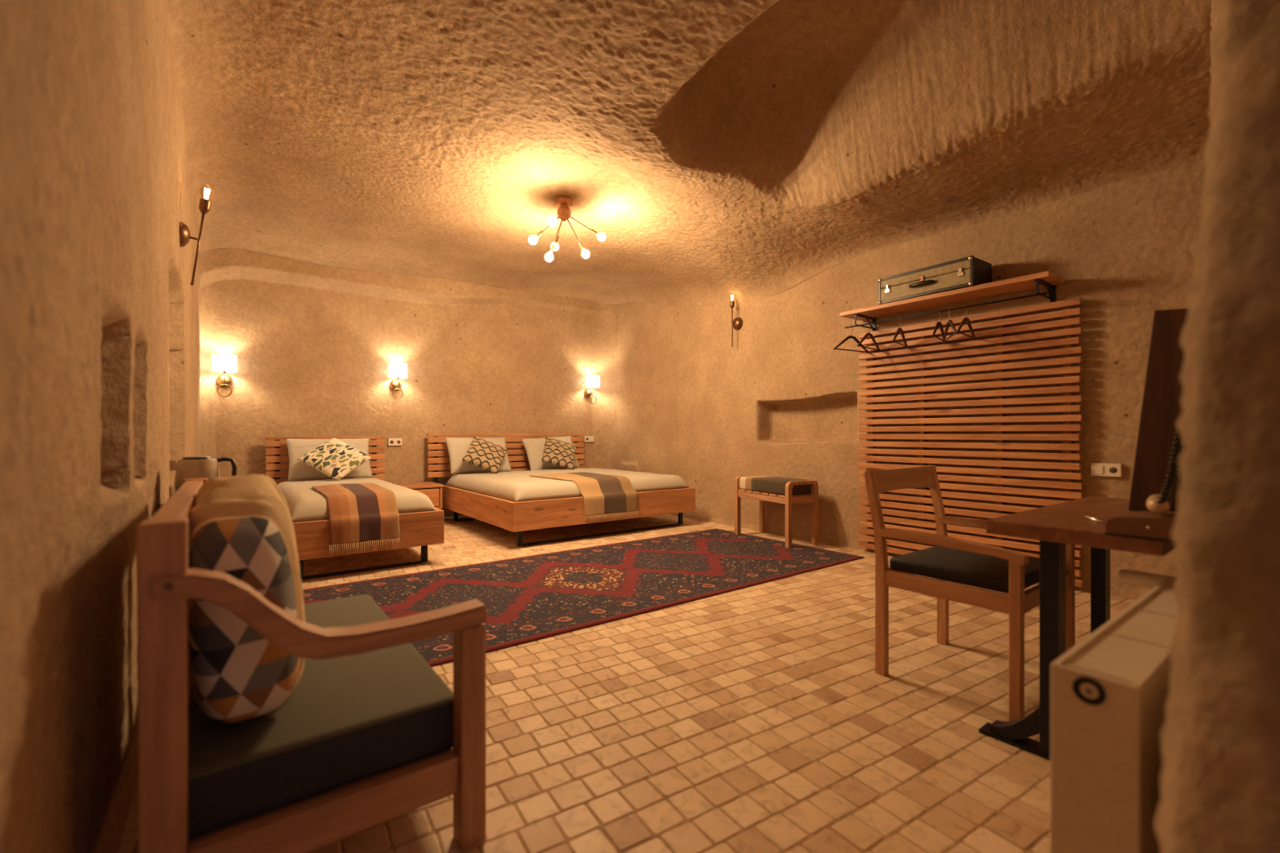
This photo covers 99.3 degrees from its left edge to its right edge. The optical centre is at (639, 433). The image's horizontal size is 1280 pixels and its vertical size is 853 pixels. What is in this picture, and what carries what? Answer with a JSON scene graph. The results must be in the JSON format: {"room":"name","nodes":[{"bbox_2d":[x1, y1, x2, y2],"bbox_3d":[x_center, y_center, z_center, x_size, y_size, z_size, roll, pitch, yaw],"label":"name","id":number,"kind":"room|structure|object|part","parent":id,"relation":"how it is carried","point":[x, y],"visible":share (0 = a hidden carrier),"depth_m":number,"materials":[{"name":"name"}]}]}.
{"room":"underground chamber","nodes":[
{"label":"underground chamber","id":0,"kind":"room"},
{"bbox_2d":[0,0,217,852],"bbox_3d":[-1.887,-0.614,2.108,0.167,3.388,8.238,0,0,-36],"label":"wall","id":1,"kind":"structure","parent":0,"point":[107,378],"depth_m":1.05,"materials":[{"name":"beige stone"}]},
{"bbox_2d":[178,184,214,285],"bbox_3d":[-2.542,-1.137,3.095,0.192,0.588,0.144,0,0,-38],"label":"wall sconce","id":2,"kind":"object","parent":1,"relation":"attached to","point":[206,192],"visible":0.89,"depth_m":3.10,"materials":[{"name":"brown metal"}]},
{"bbox_3d":[-2.539,-1.063,3.095,0.053,0.438,0.016,9,-5,-37],"label":"rod","id":3,"kind":"part","parent":2,"relation":"part of","materials":[{"name":"brown metal"}]},
{"bbox_2d":[198,198,211,213],"bbox_3d":[-2.501,-1.302,3.124,0.051,0.077,0.052,9,-5,-37],"label":"socket","id":4,"kind":"object","parent":2,"relation":"attached to","point":[204,206],"depth_m":3.11,"materials":[{"name":"brown metal"}]},
{"bbox_3d":[-2.493,-1.382,3.130,0.068,0.099,0.068,9,-5,-37],"label":"bulb","id":5,"kind":"part","parent":2,"relation":"part of","materials":[{"name":"clear glass"}]},
{"bbox_2d":[199,248,617,517],"bbox_3d":[-2.312,-0.614,6.611,5.165,3.388,0.356,0,0,-37],"label":"wall","id":6,"kind":"structure","parent":0,"point":[313,345],"depth_m":6.30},
{"bbox_2d":[211,353,236,396],"bbox_3d":[-4.063,-0.565,5.320,0.196,0.405,0.263,0,0,-37],"label":"wall lamp","id":7,"kind":"object","parent":6,"relation":"attached to","point":[221,362],"visible":1,"depth_m":5.26,"materials":[{"name":"gold metal"}]},
{"bbox_3d":[-4.042,-0.687,5.293,0.196,0.160,0.196,0,0,-37],"label":"lamp shade","id":8,"kind":"part","parent":7,"relation":"part of","materials":[{"name":"beige"}]},
{"bbox_3d":[-4.063,-0.557,5.320,0.026,0.155,0.093,0,0,-37],"label":"stem","id":9,"kind":"part","parent":7,"relation":"part of","materials":[{"name":"gold metal"}]},
{"bbox_2d":[387,438,402,445],"bbox_3d":[-2.853,0.095,6.337,0.150,0.082,0.033,0,0,-37],"label":"wall socket","id":10,"kind":"object","parent":6,"relation":"attached to","point":[391,442],"visible":1,"depth_m":6.33,"materials":[{"name":"white plastic"}]},
{"bbox_2d":[388,362,407,399],"bbox_3d":[-2.798,-0.605,6.272,0.196,0.405,0.263,0,0,-37],"label":"wall lamp","id":11,"kind":"object","parent":6,"relation":"attached to","point":[396,370],"visible":1,"depth_m":6.20,"materials":[{"name":"gold metal"}]},
{"bbox_3d":[-2.778,-0.727,6.246,0.196,0.160,0.196,0,0,-37],"label":"lamp shade","id":12,"kind":"part","parent":11,"relation":"part of","materials":[{"name":"beige"}]},
{"bbox_2d":[584,435,593,441],"bbox_3d":[-0.740,0.075,7.911,0.150,0.082,0.033,0,0,-37],"label":"wall socket","id":13,"kind":"object","parent":6,"relation":"attached to","point":[587,438],"visible":1,"depth_m":7.90,"materials":[{"name":"white plastic"}]},
{"bbox_2d":[583,375,599,404],"bbox_3d":[-0.698,-0.629,7.855,0.196,0.405,0.263,0,0,-37],"label":"wall lamp","id":14,"kind":"object","parent":6,"relation":"attached to","point":[592,381],"visible":1,"depth_m":7.77,"materials":[{"name":"gold metal"}]},
{"bbox_3d":[-0.678,-0.752,7.829,0.196,0.160,0.196,0,0,-37],"label":"lamp shade","id":15,"kind":"part","parent":14,"relation":"part of","materials":[{"name":"beige"}]},
{"bbox_2d":[116,514,1136,852],"bbox_3d":[-0.028,1.090,3.610,5.300,0.120,8.400,0,0,-37],"label":"floor","id":16,"kind":"structure","parent":0,"point":[758,718],"depth_m":1.94,"materials":[{"name":"stone"}]},
{"bbox_2d":[137,478,486,852],"bbox_3d":[-1.026,0.598,1.681,0.653,0.865,1.288,0,0,-37],"label":"armchair","id":17,"kind":"object","parent":16,"relation":"on","point":[369,735],"visible":0.85,"depth_m":1.20,"materials":[{"name":"brown wood"}]},
{"bbox_3d":[-0.904,0.598,1.034,0.068,0.865,0.068,0,0,-37],"label":"leg","id":18,"kind":"part","parent":17,"relation":"part of","materials":[{"name":"brown wood"}]},
{"bbox_3d":[-1.268,0.211,1.511,0.050,0.087,1.131,0,0,-37],"label":"rail","id":19,"kind":"part","parent":17,"relation":"part of","materials":[{"name":"brown wood"}]},
{"bbox_3d":[-1.627,0.598,1.992,0.068,0.865,0.068,0,0,-37],"label":"leg","id":20,"kind":"part","parent":17,"relation":"part of","materials":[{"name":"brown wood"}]},
{"bbox_2d":[188,474,306,724],"bbox_3d":[-1.057,0.404,1.458,0.268,0.580,0.720,0,0,-34],"label":"bolster cushion","id":21,"kind":"object","parent":17,"relation":"on","point":[241,527],"visible":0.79,"depth_m":1.20,"materials":[{"name":"fabric"}]},
{"bbox_3d":[-0.657,0.372,1.205,0.632,0.223,0.075,0,0,-37],"label":"armrest","id":22,"kind":"part","parent":17,"relation":"part of","materials":[{"name":"brown wood"}]},
{"bbox_2d":[188,594,453,838],"bbox_3d":[-1.030,0.742,1.691,0.560,0.135,1.150,0,0,-37],"label":"seat cushion","id":23,"kind":"object","parent":17,"relation":"on","point":[348,722],"depth_m":1.28,"materials":[{"name":"grey fabric"}]},
{"bbox_3d":[-0.669,0.850,1.212,0.522,0.090,0.032,0,0,-37],"label":"rail","id":24,"kind":"part","parent":17,"relation":"part of","materials":[{"name":"brown wood"}]},
{"bbox_3d":[-0.435,0.756,1.387,0.063,0.548,0.068,0,0,-37],"label":"leg","id":25,"kind":"part","parent":17,"relation":"part of","materials":[{"name":"brown wood"}]},
{"bbox_2d":[265,436,444,579],"bbox_3d":[-2.664,0.530,4.910,1.115,1.000,2.270,0,0,-37],"label":"bed","id":26,"kind":"object","parent":16,"relation":"on","point":[423,529],"visible":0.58,"depth_m":4.21,"materials":[{"name":"brown wood"}]},
{"bbox_3d":[-3.692,0.545,5.539,0.050,0.970,0.030,0,0,-37],"label":"post","id":27,"kind":"part","parent":26,"relation":"part of","materials":[{"name":"brown wood"}]},
{"bbox_3d":[-3.320,0.044,5.793,1.100,0.028,0.070,0,0,-37],"label":"headboard","id":28,"kind":"part","parent":26,"relation":"part of","materials":[{"name":"brown wood"}]},
{"bbox_2d":[277,478,435,522],"bbox_3d":[-2.639,0.529,4.861,0.985,0.173,2.060,0,0,-37],"label":"mattress","id":29,"kind":"object","parent":26,"relation":"on","point":[304,503],"visible":0.64,"depth_m":4.26,"materials":[{"name":"white fabric"}]},
{"bbox_2d":[285,438,373,480],"bbox_3d":[-3.199,0.255,5.624,0.760,0.413,0.254,0,0,-37],"label":"pillow","id":30,"kind":"object","parent":29,"relation":"on","point":[297,448],"visible":0.56,"depth_m":5.48,"materials":[{"name":"white fabric"}]},
{"bbox_2d":[297,437,371,480],"bbox_3d":[-3.024,0.245,5.409,0.396,0.418,0.516,0,0,20],"label":"cushion","id":31,"kind":"object","parent":29,"relation":"on","point":[335,458],"visible":1,"depth_m":5.33,"materials":[{"name":"beige fabric"}]},
{"bbox_2d":[311,483,400,555],"bbox_3d":[-2.272,0.645,4.317,0.483,0.432,0.931,0,0,-37],"label":"throw blanket","id":32,"kind":"object","parent":29,"relation":"on","point":[357,513],"visible":1,"depth_m":4.01,"materials":[{"name":"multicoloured fabric"}]},
{"bbox_3d":[-2.063,0.949,4.092,0.895,0.162,0.030,0,0,-37],"label":"leg frame","id":33,"kind":"part","parent":26,"relation":"part of","materials":[{"name":"black metal"}]},
{"bbox_3d":[-2.973,0.545,6.080,0.050,0.970,0.030,0,0,-37],"label":"post","id":34,"kind":"part","parent":26,"relation":"part of","materials":[{"name":"brown wood"}]},
{"bbox_2d":[392,481,443,508],"bbox_3d":[-2.568,0.802,6.216,0.490,0.454,0.460,0,0,-37],"label":"nightstand","id":35,"kind":"object","parent":16,"relation":"on","point":[433,491],"visible":0.38,"depth_m":6.14,"materials":[{"name":"brown wood"}]},
{"bbox_3d":[-2.500,0.720,6.126,0.410,0.200,0.205,0,0,-37],"label":"drawer","id":36,"kind":"part","parent":35,"relation":"part of","materials":[{"name":"brown wood"}]},
{"bbox_2d":[426,434,695,546],"bbox_3d":[-0.960,0.515,6.313,2.315,1.030,2.200,0,0,-37],"label":"double bed","id":37,"kind":"object","parent":16,"relation":"on","point":[509,515],"visible":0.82,"depth_m":5.68,"materials":[{"name":"brown wood"}]},
{"bbox_3d":[-2.458,0.530,6.543,0.050,1.000,0.030,0,0,-37],"label":"post","id":38,"kind":"part","parent":37,"relation":"part of","materials":[{"name":"brown wood"}]},
{"bbox_3d":[-1.386,0.949,6.982,1.995,0.162,0.030,0,0,-37],"label":"leg frame","id":39,"kind":"part","parent":37,"relation":"part of","materials":[{"name":"black metal"}]},
{"bbox_3d":[-1.669,0.014,7.113,2.145,0.028,0.070,0,0,-37],"label":"headboard","id":40,"kind":"part","parent":37,"relation":"part of","materials":[{"name":"brown wood"}]},
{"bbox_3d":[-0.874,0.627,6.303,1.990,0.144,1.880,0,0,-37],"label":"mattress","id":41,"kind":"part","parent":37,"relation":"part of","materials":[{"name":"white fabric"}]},
{"bbox_2d":[445,467,688,502],"bbox_3d":[-0.877,0.529,6.307,2.090,0.174,1.990,0,0,-37],"label":"mattress","id":42,"kind":"object","parent":37,"relation":"on","point":[513,486],"visible":0.84,"depth_m":5.72,"materials":[{"name":"white fabric"}]},
{"bbox_2d":[444,437,511,474],"bbox_3d":[-1.954,0.255,6.614,0.764,0.422,0.255,0,0,-36],"label":"pillow","id":43,"kind":"object","parent":42,"relation":"on","point":[458,448],"visible":0.52,"depth_m":6.45,"materials":[{"name":"white fabric"}]},
{"bbox_2d":[461,435,507,473],"bbox_3d":[-1.814,0.245,6.394,0.509,0.438,0.323,0,0,-12],"label":"cushion","id":44,"kind":"object","parent":42,"relation":"on","point":[486,455],"visible":1,"depth_m":6.31,"materials":[{"name":"fabric"}]},
{"bbox_2d":[521,435,580,470],"bbox_3d":[-1.171,0.255,7.204,0.772,0.458,0.256,0,0,-43],"label":"pillow","id":45,"kind":"object","parent":42,"relation":"on","point":[534,447],"visible":0.5,"depth_m":7.02,"materials":[{"name":"white fabric"}]},
{"bbox_2d":[541,436,577,469],"bbox_3d":[-1.032,0.245,6.984,0.501,0.416,0.311,0,0,-16],"label":"cushion","id":46,"kind":"object","parent":42,"relation":"on","point":[557,452],"visible":1,"depth_m":6.90,"materials":[{"name":"fabric"}]},
{"bbox_2d":[528,471,638,524],"bbox_3d":[-0.590,0.650,5.682,0.990,0.442,0.636,0,0,40],"label":"throw blanket","id":47,"kind":"object","parent":42,"relation":"on","point":[602,494],"visible":1,"depth_m":5.47,"materials":[{"name":"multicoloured fabric"}]},
{"bbox_3d":[-0.321,0.949,5.568,1.995,0.162,0.030,0,0,-37],"label":"leg frame","id":48,"kind":"part","parent":37,"relation":"part of","materials":[{"name":"black metal"}]},
{"bbox_2d":[302,528,863,666],"bbox_3d":[-0.402,1.025,3.873,4.380,0.011,1.710,0,0,-37],"label":"rug","id":49,"kind":"object","parent":16,"relation":"on","point":[528,598],"visible":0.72,"depth_m":3.70,"materials":[{"name":"fabric"}]},
{"bbox_3d":[-1.749,0.670,2.263,0.350,0.720,0.440,0,0,-37],"label":"side table","id":50,"kind":"object","parent":49,"relation":"on","visible":0},
{"bbox_3d":[-1.756,0.290,2.214,0.260,0.040,0.310,0,0,-37],"label":"tray","id":51,"kind":"object","parent":50,"relation":"on","visible":0},
{"bbox_2d":[168,485,181,497],"bbox_3d":[-1.770,0.251,2.091,0.062,0.100,0.062,0,0,-37],"label":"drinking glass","id":52,"kind":"object","parent":51,"relation":"on","point":[173,489],"visible":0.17,"depth_m":2.06,"materials":[{"name":"clear glass"}]},
{"bbox_2d":[169,456,236,485],"bbox_3d":[-1.793,0.197,2.221,0.184,0.209,0.160,0,0,0],"label":"kettle","id":53,"kind":"object","parent":51,"relation":"on","point":[191,467],"visible":0.48,"depth_m":2.17,"materials":[{"name":"silver metal"}]},
{"bbox_3d":[-1.805,0.097,2.221,0.100,0.010,0.100,0,0,-37],"label":"lid","id":54,"kind":"part","parent":53,"relation":"part of","materials":[{"name":"black plastic"}]},
{"bbox_3d":[-1.733,0.175,2.275,0.075,0.157,0.017,0,0,-37],"label":"handle","id":55,"kind":"part","parent":53,"relation":"part of","materials":[{"name":"black plastic"}]},
{"bbox_2d":[734,475,818,548],"bbox_3d":[1.306,0.730,5.279,0.370,0.600,0.762,0,0,-29],"label":"bench","id":56,"kind":"object","parent":16,"relation":"on","point":[787,491],"visible":1,"depth_m":5.04,"materials":[{"name":"brown wood"}]},
{"bbox_3d":[1.163,0.607,5.201,0.026,0.057,0.676,0,0,-28],"label":"long rail","id":57,"kind":"part","parent":56,"relation":"part of","materials":[{"name":"brown wood"}]},
{"bbox_2d":[739,475,811,495],"bbox_3d":[1.306,0.495,5.279,0.350,0.128,0.670,0,0,-29],"label":"seat cushion","id":58,"kind":"object","parent":56,"relation":"on","point":[754,485],"depth_m":5.13,"materials":[{"name":"fabric"}]},
{"bbox_3d":[1.478,0.603,4.963,0.278,0.065,0.028,0,0,-29],"label":"rail","id":59,"kind":"part","parent":56,"relation":"part of","materials":[{"name":"brown wood"}]},
{"bbox_2d":[863,465,1075,721],"bbox_3d":[1.394,0.594,2.338,0.612,0.873,0.636,0,0,-37],"label":"desk chair","id":60,"kind":"object","parent":16,"relation":"on","point":[954,560],"visible":0.73,"depth_m":2.25,"materials":[{"name":"brown wood"}]},
{"bbox_3d":[1.023,0.598,2.359,0.036,0.865,0.094,0,0,-37],"label":"leg","id":61,"kind":"part","parent":60,"relation":"part of","materials":[{"name":"brown wood"}]},
{"bbox_3d":[1.227,0.211,2.559,0.590,0.108,0.083,0,0,-37],"label":"crest rail","id":62,"kind":"part","parent":60,"relation":"part of","materials":[{"name":"brown wood"}]},
{"bbox_3d":[1.476,0.598,2.700,0.036,0.865,0.094,0,0,-37],"label":"leg","id":63,"kind":"part","parent":60,"relation":"part of","materials":[{"name":"brown wood"}]},
{"bbox_3d":[1.191,0.613,2.137,0.028,0.065,0.461,0,0,-37],"label":"rail","id":64,"kind":"part","parent":60,"relation":"part of","materials":[{"name":"brown wood"}]},
{"bbox_3d":[1.197,0.430,2.129,0.046,0.056,0.540,0,0,-37],"label":"armrest","id":65,"kind":"part","parent":60,"relation":"part of","materials":[{"name":"brown wood"}]},
{"bbox_3d":[1.649,0.430,2.470,0.046,0.056,0.540,0,0,-37],"label":"armrest","id":66,"kind":"part","parent":60,"relation":"part of","materials":[{"name":"brown wood"}]},
{"bbox_3d":[1.341,0.738,1.937,0.038,0.585,0.038,0,0,-37],"label":"leg","id":67,"kind":"part","parent":60,"relation":"part of","materials":[{"name":"brown wood"}]},
{"bbox_3d":[1.567,0.613,2.108,0.527,0.065,0.024,0,0,-37],"label":"rail","id":68,"kind":"part","parent":60,"relation":"part of","materials":[{"name":"brown wood"}]},
{"bbox_3d":[1.793,0.738,2.278,0.038,0.585,0.038,0,0,-37],"label":"leg","id":69,"kind":"part","parent":60,"relation":"part of","materials":[{"name":"brown wood"}]},
{"bbox_2d":[978,496,1176,760],"bbox_3d":[1.664,0.655,1.996,1.120,0.750,0.555,0,0,-37],"label":"desk","id":70,"kind":"object","parent":16,"relation":"on","point":[1055,526],"visible":0.49,"depth_m":1.73,"materials":[{"name":"brown wood"}]},
{"bbox_2d":[1083,515,1104,523],"bbox_3d":[1.461,0.275,1.754,0.009,0.009,0.125,0,0,18],"label":"pen","id":71,"kind":"object","parent":70,"relation":"on","point":[1086,517],"visible":1,"depth_m":1.74,"materials":[{"name":"silver metal"}]},
{"bbox_2d":[1104,511,1177,542],"bbox_3d":[1.420,0.247,1.502,0.208,0.064,0.169,0,0,-37],"label":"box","id":72,"kind":"object","parent":70,"relation":"on","point":[1148,525],"visible":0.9,"depth_m":1.46,"materials":[{"name":"brown wood"}]},
{"bbox_2d":[1146,426,1183,514],"bbox_3d":[1.406,0.093,1.471,0.069,0.241,0.168,0,0,29],"label":"handset","id":73,"kind":"object","parent":72,"relation":"on","point":[1157,504],"visible":0.87,"depth_m":1.41,"materials":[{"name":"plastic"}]},
{"bbox_3d":[1.376,0.077,1.408,0.024,0.210,0.058,0,0,-44],"label":"coiled cord","id":74,"kind":"part","parent":73,"relation":"part of","materials":[{"name":"black plastic"}]},
{"bbox_2d":[1128,308,1188,511],"bbox_3d":[1.993,-0.070,2.007,0.600,0.697,0.176,0,0,-37],"label":"mirror","id":75,"kind":"object","parent":70,"relation":"on","point":[1161,407],"visible":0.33,"depth_m":1.83,"materials":[{"name":"brown mirror"}]},
{"bbox_2d":[1050,569,1177,852],"bbox_3d":[1.129,0.716,1.260,1.036,0.628,0.231,0,0,-37],"label":"radiator","id":76,"kind":"object","parent":16,"relation":"on","point":[1110,691],"visible":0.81,"depth_m":0.92,"materials":[{"name":"white metal"}]},
{"bbox_3d":[0.758,0.661,0.909,0.011,0.518,0.118,0,0,-37],"label":"panel","id":77,"kind":"part","parent":76,"relation":"part of","materials":[{"name":"white ceramic"}]},
{"bbox_2d":[1053,576,1177,693],"bbox_3d":[1.145,0.408,1.201,0.957,0.012,0.116,0,0,-37],"label":"grille","id":78,"kind":"object","parent":76,"relation":"attached to","point":[1130,653],"depth_m":1.03,"materials":[{"name":"white metal"}]},
{"bbox_3d":[1.176,0.662,1.159,0.956,0.496,0.012,0,0,-37],"label":"panel","id":79,"kind":"part","parent":76,"relation":"part of","materials":[{"name":"white ceramic"}]},
{"bbox_2d":[164,0,1212,307],"bbox_3d":[-0.011,-1.941,3.620,5.240,1.098,8.295,0,0,-37],"label":"ceiling","id":80,"kind":"structure","parent":0,"point":[750,150],"depth_m":3.45,"materials":[{"name":"beige stone"}]},
{"bbox_2d":[528,195,605,262],"bbox_3d":[-0.673,-1.734,4.591,0.474,0.592,0.682,0,0,35],"label":"ceiling lamp","id":81,"kind":"object","parent":80,"relation":"attached to","point":[564,202],"visible":0.98,"depth_m":4.53,"materials":[{"name":"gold metal"}]},
{"bbox_3d":[-0.880,-1.601,4.487,0.074,0.076,0.070,0,0,-37],"label":"bulb","id":82,"kind":"part","parent":81,"relation":"part of","materials":[{"name":"beige glass"}]},
{"bbox_3d":[-0.758,-1.478,4.536,0.070,0.082,0.071,0,0,-37],"label":"bulb","id":83,"kind":"part","parent":81,"relation":"part of","materials":[{"name":"beige glass"}]},
{"bbox_3d":[-0.681,-1.652,4.228,0.072,0.071,0.072,0,0,-37],"label":"bulb","id":84,"kind":"part","parent":81,"relation":"part of","materials":[{"name":"beige glass"}]},
{"bbox_3d":[-0.692,-1.681,4.553,0.085,0.256,0.041,0,0,-37],"label":"arm","id":85,"kind":"part","parent":81,"relation":"part of","materials":[{"name":"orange metal"}]},
{"bbox_3d":[-0.556,-1.703,4.580,0.124,0.221,0.009,0,0,-10],"label":"arm","id":86,"kind":"part","parent":81,"relation":"part of","materials":[{"name":"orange metal"}]},
{"bbox_3d":[-0.499,-1.790,4.639,0.221,0.099,0.009,0,0,-28],"label":"arm","id":87,"kind":"part","parent":81,"relation":"part of","materials":[{"name":"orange metal"}]},
{"bbox_3d":[-0.460,-1.524,4.596,0.072,0.082,0.072,0,0,-37],"label":"bulb","id":88,"kind":"part","parent":81,"relation":"part of","materials":[{"name":"beige glass"}]},
{"bbox_2d":[590,229,597,235],"bbox_3d":[-0.389,-1.738,4.697,0.079,0.052,0.025,0,0,-28],"label":"socket","id":89,"kind":"object","parent":81,"relation":"attached to","point":[593,231],"depth_m":4.68,"materials":[{"name":"gold metal"}]},
{"bbox_3d":[-0.336,-1.713,4.726,0.076,0.071,0.072,0,0,14],"label":"bulb","id":90,"kind":"part","parent":81,"relation":"part of","materials":[{"name":"beige glass"}]},
{"bbox_2d":[590,160,1204,599],"bbox_3d":[1.530,-0.614,5.505,0.397,3.388,6.944,0,0,-39],"label":"wall","id":91,"kind":"structure","parent":0,"point":[693,406],"depth_m":4.87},
{"bbox_2d":[728,293,742,346],"bbox_3d":[1.044,-1.248,5.993,0.149,0.592,0.144,0,0,-37],"label":"wall sconce","id":92,"kind":"object","parent":91,"relation":"attached to","point":[737,323],"visible":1,"depth_m":5.97,"materials":[{"name":"brown metal"}]},
{"bbox_2d":[729,301,734,308],"bbox_3d":[1.012,-1.413,5.969,0.051,0.077,0.052,0,0,-37],"label":"socket","id":93,"kind":"object","parent":92,"relation":"attached to","point":[731,303],"depth_m":5.95,"materials":[{"name":"brown metal"}]},
{"bbox_3d":[1.012,-1.494,5.969,0.068,0.099,0.068,0,0,-37],"label":"bulb","id":94,"kind":"part","parent":92,"relation":"part of","materials":[{"name":"clear glass"}]},
{"bbox_3d":[1.026,-1.171,5.980,0.053,0.438,0.016,0,0,-37],"label":"rod","id":95,"kind":"part","parent":92,"relation":"part of","materials":[{"name":"brown metal"}]},
{"bbox_2d":[840,271,1064,331],"bbox_3d":[2.287,-0.960,4.159,0.328,0.170,1.490,0,0,-37],"label":"wall shelf","id":96,"kind":"object","parent":91,"relation":"attached to","point":[1047,279],"visible":0.92,"depth_m":3.96,"materials":[{"name":"brown wood"}]},
{"bbox_2d":[832,325,869,353],"bbox_3d":[1.790,-0.805,4.604,0.418,0.221,0.024,0,0,-27],"label":"hanger","id":97,"kind":"object","parent":96,"relation":"hanging from","point":[854,338],"visible":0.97,"depth_m":4.59,"materials":[{"name":"brown wood"}]},
{"bbox_2d":[857,322,880,351],"bbox_3d":[1.886,-0.805,4.476,0.418,0.221,0.024,0,0,-43],"label":"hanger","id":98,"kind":"object","parent":96,"relation":"hanging from","point":[870,335],"visible":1,"depth_m":4.48,"materials":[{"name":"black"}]},
{"bbox_2d":[892,317,907,348],"bbox_3d":[2.042,-0.805,4.269,0.024,0.221,0.418,0,0,39],"label":"hanger","id":99,"kind":"object","parent":96,"relation":"hanging from","point":[900,329],"visible":1,"depth_m":4.28,"materials":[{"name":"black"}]},
{"bbox_2d":[878,255,991,304],"bbox_3d":[2.235,-1.145,4.171,0.356,0.210,0.714,0,0,-35],"label":"suitcase","id":100,"kind":"object","parent":96,"relation":"on","point":[969,271],"visible":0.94,"depth_m":4.01,"materials":[{"name":"green leather"}]},
{"bbox_3d":[2.108,-1.126,4.082,0.045,0.028,0.190,0,0,-35],"label":"handle","id":101,"kind":"part","parent":100,"relation":"part of","materials":[{"name":"black leather"}]},
{"bbox_3d":[2.252,-1.206,4.182,0.310,0.081,0.690,0,0,-35],"label":"lid","id":102,"kind":"part","parent":100,"relation":"part of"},
{"bbox_2d":[932,310,946,343],"bbox_3d":[2.220,-0.805,4.033,0.024,0.221,0.418,0,0,40],"label":"hanger","id":103,"kind":"object","parent":96,"relation":"hanging from","point":[939,323],"visible":1,"depth_m":4.02,"materials":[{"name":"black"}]},
{"bbox_3d":[2.187,-0.906,4.077,0.012,0.011,1.440,0,0,-37],"label":"hanging rail","id":104,"kind":"part","parent":96,"relation":"part of","materials":[{"name":"black metal"}]},
{"bbox_2d":[942,308,957,342],"bbox_3d":[2.262,-0.805,3.977,0.024,0.221,0.418,0,0,18],"label":"hanger","id":105,"kind":"object","parent":96,"relation":"hanging from","point":[950,322],"visible":0.99,"depth_m":3.99,"materials":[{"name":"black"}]},
{"bbox_2d":[955,305,975,339],"bbox_3d":[2.331,-0.805,3.885,0.418,0.221,0.024,0,0,-44],"label":"hanger","id":106,"kind":"object","parent":96,"relation":"hanging from","point":[965,319],"visible":1,"depth_m":3.89,"materials":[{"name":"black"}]},
{"bbox_2d":[857,297,1083,586],"bbox_3d":[2.420,0.057,4.177,0.072,1.886,1.572,0,0,-37],"label":"slatted wall panel","id":107,"kind":"object","parent":91,"relation":"attached to","point":[1068,312],"visible":0.89,"depth_m":4.01,"materials":[{"name":"brown wood"}]},
{"bbox_2d":[1090,462,1121,476],"bbox_3d":[2.981,0.230,3.480,0.033,0.082,0.150,0,0,-37],"label":"wall socket","id":108,"kind":"object","parent":91,"relation":"attached to","point":[1096,468],"visible":1,"depth_m":3.47,"materials":[{"name":"white plastic"}]},
{"bbox_2d":[1092,465,1103,474],"bbox_3d":[2.948,0.230,3.502,0.005,0.054,0.054,0,0,-37],"label":"switch","id":109,"kind":"object","parent":108,"relation":"attached to","point":[1096,469],"depth_m":3.50,"materials":[{"name":"white plastic"}]},
{"bbox_2d":[1154,0,1279,852],"bbox_3d":[2.424,-0.614,1.230,4.049,3.388,1.521,0,0,-37],"label":"wall","id":110,"kind":"structure","parent":0,"point":[1220,780],"depth_m":0.56,"materials":[{"name":"beige stone"}]}
]}

